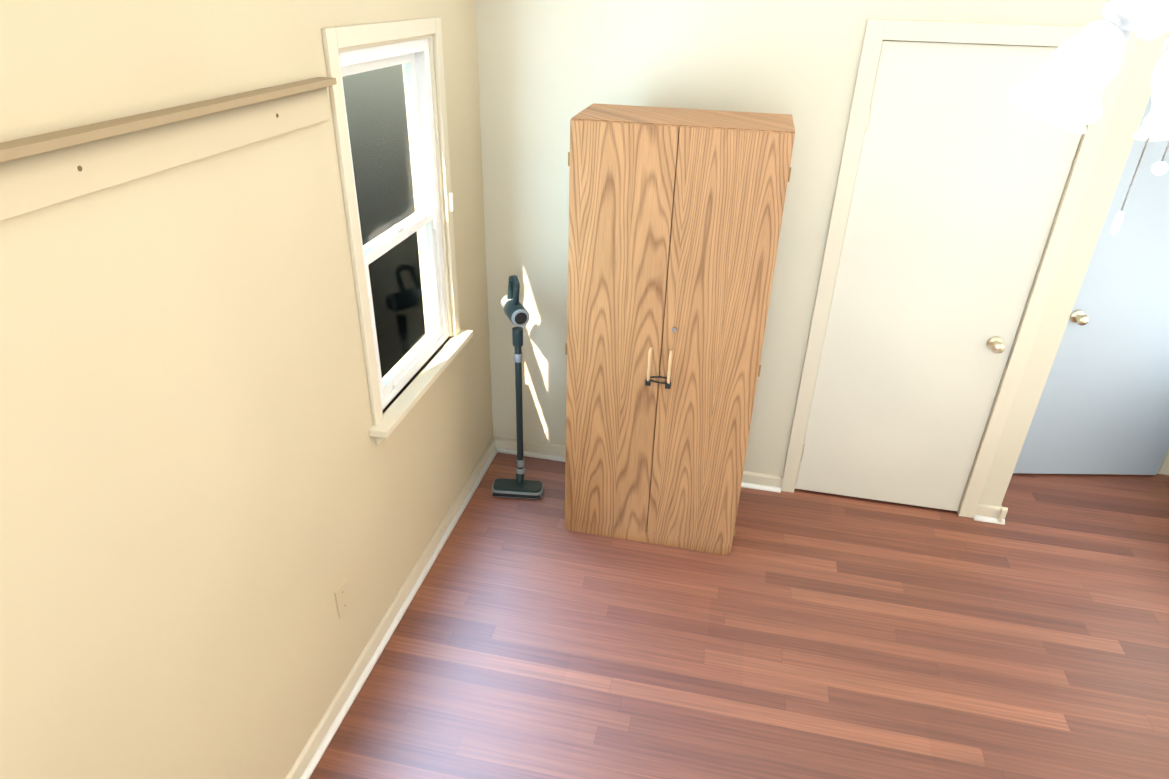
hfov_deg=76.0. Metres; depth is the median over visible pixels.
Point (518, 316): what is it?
vacuum
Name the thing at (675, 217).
tall cabinet
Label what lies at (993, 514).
baseboard
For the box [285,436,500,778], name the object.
baseboard
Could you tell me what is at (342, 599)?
electrical outlet plate
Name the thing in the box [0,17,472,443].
double-hung window
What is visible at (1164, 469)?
door frame
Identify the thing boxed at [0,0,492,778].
wall
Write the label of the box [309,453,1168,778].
floor
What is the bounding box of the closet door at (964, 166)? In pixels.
[795,40,1081,510]
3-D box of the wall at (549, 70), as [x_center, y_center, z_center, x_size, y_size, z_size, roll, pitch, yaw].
[0.846,-0.770,3.518,2.510,2.440,0.730,7,29,10]
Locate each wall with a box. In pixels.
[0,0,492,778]
[475,0,1168,506]
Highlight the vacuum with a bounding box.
[492,275,543,498]
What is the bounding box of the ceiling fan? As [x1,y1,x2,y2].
[1005,0,1168,234]
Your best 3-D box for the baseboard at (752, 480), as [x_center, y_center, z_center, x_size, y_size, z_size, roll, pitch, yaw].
[0.275,0.384,3.841,1.443,0.078,0.032,7,29,10]
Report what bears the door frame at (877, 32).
attached to the wall at (549, 70)
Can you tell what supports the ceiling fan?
hanging from the ceiling
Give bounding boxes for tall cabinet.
[564,103,794,554]
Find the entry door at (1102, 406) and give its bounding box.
[1013,95,1168,474]
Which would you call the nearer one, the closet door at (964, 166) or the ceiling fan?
the ceiling fan
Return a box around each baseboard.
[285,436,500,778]
[497,437,782,492]
[981,504,1007,524]
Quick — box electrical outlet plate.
[334,579,350,618]
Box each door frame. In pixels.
[781,19,1137,517]
[1157,449,1168,474]
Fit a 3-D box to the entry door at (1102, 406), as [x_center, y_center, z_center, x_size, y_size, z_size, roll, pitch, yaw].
[2.612,-0.447,3.418,0.796,2.030,0.271,7,29,10]

